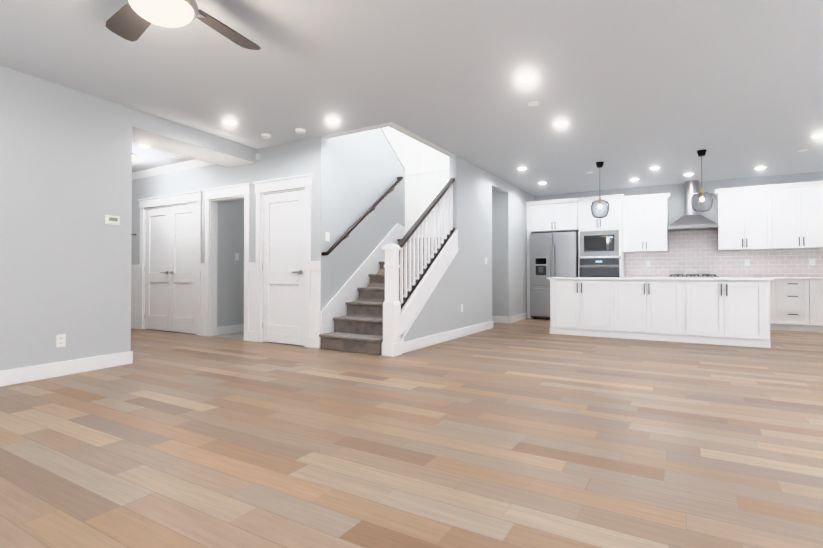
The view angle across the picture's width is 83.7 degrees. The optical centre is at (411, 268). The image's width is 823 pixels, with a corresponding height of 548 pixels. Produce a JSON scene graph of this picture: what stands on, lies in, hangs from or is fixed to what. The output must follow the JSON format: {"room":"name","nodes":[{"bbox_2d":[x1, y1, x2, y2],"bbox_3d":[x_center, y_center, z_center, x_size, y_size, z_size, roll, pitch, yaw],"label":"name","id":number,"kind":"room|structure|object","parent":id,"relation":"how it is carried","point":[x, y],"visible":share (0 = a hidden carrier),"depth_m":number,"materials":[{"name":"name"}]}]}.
{"room":"kitchen","nodes":[
{"label":"kitchen","id":0,"kind":"room"},
{"bbox_2d":[0,65,132,370],"bbox_3d":[-4.317,-0.375,2.028,0.120,2.650,6.165,0,-1,26],"label":"wall","id":1,"kind":"structure","parent":0,"point":[65,189],"depth_m":4.19,"materials":[{"name":"grey paint"}]},
{"bbox_2d":[56,334,65,347],"bbox_3d":[-3.205,0.657,4.185,0.051,0.116,0.071,0,-1,31],"label":"outlet","id":2,"kind":"object","parent":1,"relation":"attached to","point":[61,338],"depth_m":4.17,"materials":[{"name":"white plastic"}]},
{"bbox_2d":[0,351,132,386],"bbox_3d":[-4.289,0.886,2.069,0.640,0.130,6.062,0,-1,31],"label":"baseboard","id":3,"kind":"structure","parent":1,"relation":"attached to","point":[32,373],"depth_m":4.17,"materials":[{"name":"white wood"}]},
{"bbox_2d":[105,215,119,224],"bbox_3d":[-2.986,-0.478,4.568,0.051,0.089,0.130,0,-1,31],"label":"thermostat","id":4,"kind":"object","parent":1,"relation":"attached to","point":[112,220],"depth_m":4.58,"materials":[{"name":"white plastic"}]},
{"bbox_2d":[132,109,255,167],"bbox_3d":[-2.766,-1.558,5.715,0.565,0.190,1.795,0,-1,26],"label":"header beam","id":5,"kind":"structure","parent":0,"point":[152,131],"depth_m":5.52,"materials":[{"name":"grey paint"}]},
{"bbox_2d":[217,199,243,326],"bbox_3d":[-2.483,-0.302,7.832,0.120,2.650,2.000,0,-1,31],"label":"wall","id":6,"kind":"structure","parent":0,"point":[230,289],"depth_m":7.14,"materials":[{"name":"grey paint"}]},
{"bbox_2d":[217,324,243,334],"bbox_3d":[-2.455,0.957,7.729,0.016,0.130,1.880,0,-1,31],"label":"baseboard","id":7,"kind":"structure","parent":6,"relation":"attached to","point":[221,330],"depth_m":7.12,"materials":[{"name":"white wood"}]},
{"bbox_2d":[131,124,387,303],"bbox_3d":[-3.063,-1.638,6.960,6.429,5.300,0.120,0,-1,31],"label":"wall","id":8,"kind":"structure","parent":0,"point":[295,158],"depth_m":6.48,"materials":[{"name":"grey paint"}]},
{"bbox_2d":[144,203,196,333],"bbox_3d":[-3.878,0.007,7.358,1.440,1.997,0.093,0,-1,31],"label":"double closet door","id":9,"kind":"structure","parent":8,"relation":"in","point":[170,262],"depth_m":7.35,"materials":[{"name":"white wood"}]},
{"bbox_2d":[132,159,213,179],"bbox_3d":[-4.226,-1.581,7.532,3.665,0.100,0.085,0,-1,31],"label":"crown molding","id":10,"kind":"structure","parent":8,"relation":"attached to","point":[180,166],"depth_m":7.22,"materials":[{"name":"white wood"}]},
{"bbox_2d":[138,173,312,347],"bbox_3d":[-2.909,-0.084,6.823,3.915,2.190,0.165,0,-1,31],"label":"door frame","id":11,"kind":"structure","parent":8,"relation":"attached to","point":[285,184],"depth_m":6.66,"materials":[{"name":"white wood"}]},
{"bbox_2d":[131,261,320,348],"bbox_3d":[-3.501,0.470,7.107,5.500,1.088,0.030,0,-1,31],"label":"trim","id":12,"kind":"structure","parent":8,"relation":"attached to","point":[315,313],"depth_m":6.33,"materials":[{"name":"white wood"}]},
{"bbox_2d":[262,190,304,345],"bbox_3d":[-1.704,-0.009,6.066,0.789,1.997,0.093,0,-1,31],"label":"door","id":13,"kind":"structure","parent":8,"relation":"in","point":[283,267],"depth_m":6.08,"materials":[{"name":"white wood"}]},
{"bbox_2d":[314,128,405,310],"bbox_3d":[-0.667,-1.031,6.628,0.144,4.079,2.010,0,-1,31],"label":"wall","id":14,"kind":"structure","parent":0,"point":[356,175],"depth_m":6.26,"materials":[{"name":"grey paint"}]},
{"bbox_2d":[325,232,329,240],"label":"light switch","id":15,"kind":"object","parent":14,"relation":"attached to","point":[327,234],"depth_m":5.82,"materials":[{"name":"white plastic"}]},
{"bbox_2d":[321,234,387,333],"bbox_3d":[-0.611,0.142,6.574,0.016,1.731,2.000,0,-1,31],"label":"trim","id":16,"kind":"structure","parent":14,"relation":"attached to","point":[348,291],"depth_m":6.22,"materials":[{"name":"white wood"}]},
{"bbox_2d":[321,177,402,255],"bbox_3d":[-0.625,-0.803,6.484,0.098,1.306,1.796,0,-1,31],"label":"wall-mounted handrail","id":17,"kind":"object","parent":14,"relation":"attached to","point":[360,219],"visible":1,"depth_m":6.32,"materials":[{"name":"black wood"}]},
{"bbox_2d":[383,127,387,136],"bbox_3d":[-1.237,-1.629,7.620,0.134,5.300,2.880,0,-1,31],"label":"wall","id":18,"kind":"structure","parent":0,"point":[385,129],"depth_m":8.80,"materials":[{"name":"white paint"}]},
{"bbox_2d":[0,318,822,547],"bbox_3d":[-0.627,1.033,4.595,13.400,0.100,13.600,0,-1,31],"label":"floor","id":19,"kind":"structure","parent":0,"point":[529,433],"depth_m":2.46,"materials":[{"name":"brown wood"}]},
{"bbox_2d":[213,332,243,339],"bbox_3d":[-2.152,1.017,7.491,0.780,0.004,1.980,0,-1,31],"label":"floor","id":20,"kind":"structure","parent":19,"relation":"on","point":[240,335],"depth_m":6.79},
{"bbox_2d":[319,237,437,354],"bbox_3d":[-0.411,-0.375,7.000,1.900,2.774,3.044,0,-1,31],"label":"carpeted stairs","id":21,"kind":"structure","parent":19,"relation":"on","point":[358,327],"depth_m":5.78,"materials":[{"name":"carpet"}]},
{"bbox_2d":[382,244,401,356],"bbox_3d":[-0.225,0.358,5.249,0.170,1.265,0.170,0,-1,31],"label":"newel post","id":22,"kind":"object","parent":19,"relation":"on","point":[391,344],"visible":1,"depth_m":5.19,"materials":[{"name":"white wood"}]},
{"bbox_2d":[526,198,577,318],"bbox_3d":[3.001,-0.174,9.613,1.023,2.440,0.688,0,-1,31],"label":"tall cabinet","id":23,"kind":"object","parent":19,"relation":"on","point":[552,216],"visible":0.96,"depth_m":9.42,"materials":[{"name":"white wood"}]},
{"bbox_2d":[530,231,577,319],"bbox_3d":[3.005,0.162,9.525,0.912,1.764,0.809,0,-1,31],"label":"refrigerator","id":24,"kind":"object","parent":19,"relation":"on","point":[553,254],"visible":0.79,"depth_m":9.28,"materials":[{"name":"grey metal"}]},
{"bbox_2d":[577,194,624,276],"bbox_3d":[3.807,-0.180,9.146,0.830,2.440,0.668,0,-1,31],"label":"tall cabinet","id":25,"kind":"object","parent":19,"relation":"on","point":[611,220],"visible":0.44,"depth_m":8.92,"materials":[{"name":"white wood"}]},
{"bbox_2d":[580,230,618,255],"bbox_3d":[3.712,-0.485,9.039,0.708,0.490,0.308,0,-1,31],"label":"built-in microwave","id":26,"kind":"object","parent":25,"relation":"in","point":[599,243],"visible":0.94,"depth_m":8.90,"materials":[{"name":"silver metal"}]},
{"bbox_2d":[580,258,618,276],"bbox_3d":[3.699,0.071,9.009,0.708,0.529,0.361,0,-1,31],"label":"wall oven","id":27,"kind":"object","parent":25,"relation":"in","point":[599,267],"visible":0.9,"depth_m":8.89,"materials":[{"name":"grey metal"}]},
{"bbox_2d":[547,277,770,347],"bbox_3d":[3.473,0.587,6.705,2.724,0.846,0.738,0,-1,31],"label":"kitchen island","id":28,"kind":"object","parent":19,"relation":"on","point":[722,311],"depth_m":6.33,"materials":[{"name":"white wood"}]},
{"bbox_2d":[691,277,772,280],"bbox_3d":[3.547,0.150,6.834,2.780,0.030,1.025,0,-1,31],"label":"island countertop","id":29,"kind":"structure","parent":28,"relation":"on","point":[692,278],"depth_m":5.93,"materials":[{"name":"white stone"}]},
{"bbox_2d":[770,281,777,329],"bbox_3d":[5.801,0.603,7.980,0.760,0.846,0.618,0,-1,31],"label":"base cabinet","id":30,"kind":"object","parent":19,"relation":"on","point":[773,284],"depth_m":7.54,"materials":[{"name":"white wood"}]},
{"bbox_2d":[778,281,817,331],"bbox_3d":[6.309,0.599,7.679,0.540,0.846,0.618,0,-1,31],"label":"base cabinet","id":31,"kind":"object","parent":19,"relation":"on","point":[796,303],"depth_m":7.40,"materials":[{"name":"white wood"}]},
{"bbox_2d":[726,277,822,280],"bbox_3d":[5.929,0.164,7.895,4.188,0.030,0.643,0,-1,31],"label":"countertop","id":32,"kind":"structure","parent":31,"relation":"on","point":[774,278],"depth_m":7.41,"materials":[{"name":"white stone"}]},
{"bbox_2d":[668,275,717,276],"bbox_3d":[5.131,0.134,8.385,0.760,0.041,0.500,0,-1,31],"label":"gas cooktop","id":33,"kind":"object","parent":32,"relation":"in","point":[692,276],"visible":1,"depth_m":8.22,"materials":[{"name":"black metal"}]},
{"bbox_2d":[814,281,822,332],"bbox_3d":[6.842,0.595,7.362,0.820,0.846,0.618,0,-1,31],"label":"base cabinet","id":34,"kind":"object","parent":19,"relation":"on","point":[818,285],"depth_m":7.26,"materials":[{"name":"white wood"}]},
{"bbox_2d":[0,0,822,195],"bbox_3d":[-0.627,-3.042,4.646,13.400,2.750,13.600,0,-1,31],"label":"ceiling","id":35,"kind":"structure","parent":0,"point":[627,90],"depth_m":4.01,"materials":[{"name":"white paint"}]},
{"bbox_2d":[132,153,137,160],"bbox_3d":[-4.117,-1.592,6.585,0.340,0.100,0.340,0,-1,31],"label":"light","id":36,"kind":"object","parent":35,"relation":"attached to","point":[134,156],"visible":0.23,"depth_m":6.58,"materials":[{"name":"white glass"}]},
{"bbox_2d":[168,154,185,158],"bbox_3d":[-3.380,-1.635,6.701,0.350,0.010,0.150,0,-1,31],"label":"recessed light","id":37,"kind":"object","parent":35,"relation":"in","point":[176,156],"visible":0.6,"depth_m":6.70,"materials":[{"name":"white plastic"}]},
{"bbox_2d":[106,0,260,49],"bbox_3d":[-1.344,-1.511,2.507,1.344,0.364,1.335,0,-1,31],"label":"ceiling fan","id":38,"kind":"object","parent":35,"relation":"hanging from","point":[132,20],"visible":1,"depth_m":2.67,"materials":[{"name":"grey wood"}]},
{"bbox_2d":[222,119,237,124],"bbox_3d":[-2.049,-1.656,5.186,0.174,0.007,0.176,0,-1,31],"label":"recessed light","id":39,"kind":"object","parent":35,"relation":"in","point":[227,121],"depth_m":5.20,"materials":[{"name":"white plastic"}]},
{"bbox_2d":[261,133,270,138],"bbox_3d":[-1.801,-1.636,5.687,0.129,0.034,0.129,0,-1,25],"label":"smoke detector","id":40,"kind":"object","parent":35,"relation":"attached to","point":[264,135],"depth_m":5.65,"materials":[{"name":"white plastic"}]},
{"bbox_2d":[295,128,305,133],"bbox_3d":[-1.327,-1.639,5.486,0.129,0.034,0.129,0,-1,25],"label":"smoke detector","id":41,"kind":"object","parent":35,"relation":"attached to","point":[297,131],"depth_m":5.45,"materials":[{"name":"white plastic"}]},
{"bbox_2d":[325,118,339,122],"bbox_3d":[-0.883,-1.657,5.138,0.163,0.007,0.166,0,-1,31],"label":"recessed light","id":42,"kind":"object","parent":35,"relation":"in","point":[330,120],"depth_m":5.13,"materials":[{"name":"white plastic"}]},
{"bbox_2d":[517,74,536,82],"bbox_3d":[1.009,-1.671,4.027,0.166,0.007,0.178,0,-1,31],"label":"recessed light","id":43,"kind":"object","parent":35,"relation":"in","point":[524,78],"depth_m":4.03,"materials":[{"name":"white plastic"}]},
{"bbox_2d":[528,102,538,105],"bbox_3d":[1.230,-1.662,4.642,0.109,0.008,0.109,0,-1,22],"label":"smoke detector","id":44,"kind":"object","parent":35,"relation":"attached to","point":[530,103],"depth_m":4.62,"materials":[{"name":"white plastic"}]},
{"bbox_2d":[553,121,568,125],"bbox_3d":[1.706,-1.655,5.239,0.163,0.007,0.178,0,-1,31],"label":"recessed light","id":45,"kind":"object","parent":35,"relation":"in","point":[560,123],"depth_m":5.24,"materials":[{"name":"white plastic"}]},
{"bbox_2d":[591,162,608,217],"bbox_3d":[2.906,-1.208,7.084,0.266,0.854,0.266,0,-1,31],"label":"pendant light","id":46,"kind":"object","parent":35,"relation":"hanging from","point":[599,207],"visible":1,"depth_m":7.00,"materials":[{"name":"clear glass"}]},
{"bbox_2d":[691,149,712,211],"bbox_3d":[4.049,-1.217,6.405,0.266,0.854,0.266,0,-1,31],"label":"pendant light","id":47,"kind":"object","parent":35,"relation":"hanging from","point":[701,200],"visible":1,"depth_m":6.33,"materials":[{"name":"clear glass"}]},
{"bbox_2d":[811,134,822,137],"bbox_3d":[5.051,-1.650,5.716,0.118,0.007,0.175,0,-1,31],"label":"recessed light","id":48,"kind":"object","parent":35,"relation":"in","point":[818,135],"depth_m":5.73,"materials":[{"name":"white plastic"}]},
{"bbox_2d":[388,127,448,237],"bbox_3d":[0.349,-1.619,8.414,2.050,5.300,0.134,0,-1,31],"label":"wall","id":49,"kind":"structure","parent":0,"point":[426,174],"depth_m":8.47,"materials":[{"name":"white paint"}]},
{"bbox_2d":[384,122,534,341],"bbox_3d":[1.234,-1.627,7.780,0.120,5.300,5.920,0,-1,31],"label":"wall","id":50,"kind":"structure","parent":0,"point":[466,280],"depth_m":7.28,"materials":[{"name":"grey paint"}]},
{"bbox_2d":[388,223,458,353],"bbox_3d":[0.210,0.213,6.016,0.162,1.575,1.580,0,-1,31],"label":"trim","id":51,"kind":"structure","parent":50,"relation":"attached to","point":[419,297],"depth_m":5.97,"materials":[{"name":"white wood"}]},
{"bbox_2d":[397,178,454,308],"bbox_3d":[0.195,-0.377,6.016,0.070,1.909,1.608,0,-1,31],"label":"balustrade railing","id":52,"kind":"object","parent":51,"relation":"on","point":[443,199],"visible":0.88,"depth_m":5.98,"materials":[{"name":"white wood"}]},
{"bbox_2d":[404,320,493,352],"bbox_3d":[0.630,0.943,6.598,0.016,0.130,3.026,0,-1,31],"label":"baseboard","id":53,"kind":"structure","parent":50,"relation":"attached to","point":[418,343],"depth_m":6.28,"materials":[{"name":"white wood"}]},
{"bbox_2d":[510,312,526,322],"bbox_3d":[2.125,0.975,9.114,0.016,0.130,1.100,0,-1,31],"label":"baseboard","id":54,"kind":"structure","parent":50,"relation":"attached to","point":[518,317],"depth_m":9.08,"materials":[{"name":"white wood"}]},
{"bbox_2d":[492,189,502,315],"bbox_3d":[1.045,-0.285,9.178,1.650,2.650,0.120,0,-1,31],"label":"wall","id":55,"kind":"structure","parent":0,"point":[497,291],"depth_m":8.75,"materials":[{"name":"grey paint"}]},
{"bbox_2d":[492,316,509,322],"bbox_3d":[1.121,0.974,9.039,1.666,0.130,0.016,0,-1,31],"label":"baseboard","id":56,"kind":"structure","parent":55,"relation":"attached to","point":[497,319],"depth_m":8.68,"materials":[{"name":"white wood"}]},
{"bbox_2d":[535,171,822,252],"bbox_3d":[5.540,-0.292,8.579,6.690,2.650,0.120,0,-1,31],"label":"wall","id":57,"kind":"structure","parent":0,"point":[676,209],"depth_m":8.74,"materials":[{"name":"grey paint"}]},
{"bbox_2d":[623,193,670,252],"bbox_3d":[4.545,-0.864,8.882,0.812,1.080,0.383,0,-1,31],"label":"upper cabinet","id":58,"kind":"object","parent":57,"relation":"attached to","point":[645,223],"visible":0.98,"depth_m":8.76,"materials":[{"name":"white wood"}]},
{"bbox_2d":[668,180,717,230],"bbox_3d":[5.159,-1.168,8.448,0.760,0.898,0.488,0,-1,31],"label":"range hood","id":59,"kind":"object","parent":57,"relation":"attached to","point":[691,219],"visible":0.92,"depth_m":8.42,"materials":[{"name":"silver metal"}]},
{"bbox_2d":[625,229,822,276],"bbox_3d":[6.091,-0.310,8.174,4.188,0.924,0.010,0,-1,31],"label":"tile backsplash","id":60,"kind":"structure","parent":57,"relation":"attached to","point":[693,252],"depth_m":8.48,"materials":[{"name":"white tile"}]},
{"bbox_2d":[745,259,749,265],"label":"outlet","id":61,"kind":"object","parent":60,"relation":"attached to","point":[747,261],"depth_m":8.21,"materials":[{"name":"white plastic"}]},
{"bbox_2d":[809,259,814,264],"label":"outlet","id":62,"kind":"object","parent":60,"relation":"attached to","point":[811,261],"depth_m":7.76,"materials":[{"name":"white plastic"}]},
{"bbox_2d":[717,188,777,250],"bbox_3d":[5.895,-0.833,8.107,0.821,1.000,0.333,0,-1,31],"label":"upper cabinet","id":63,"kind":"object","parent":57,"relation":"attached to","point":[745,220],"depth_m":7.96,"materials":[{"name":"white wood"}]},
{"bbox_2d":[774,184,822,248],"bbox_3d":[6.523,-0.838,7.734,0.880,1.000,0.333,0,-1,31],"label":"upper cabinet","id":64,"kind":"object","parent":57,"relation":"attached to","point":[781,216],"depth_m":7.59,"materials":[{"name":"white wood"}]}
]}

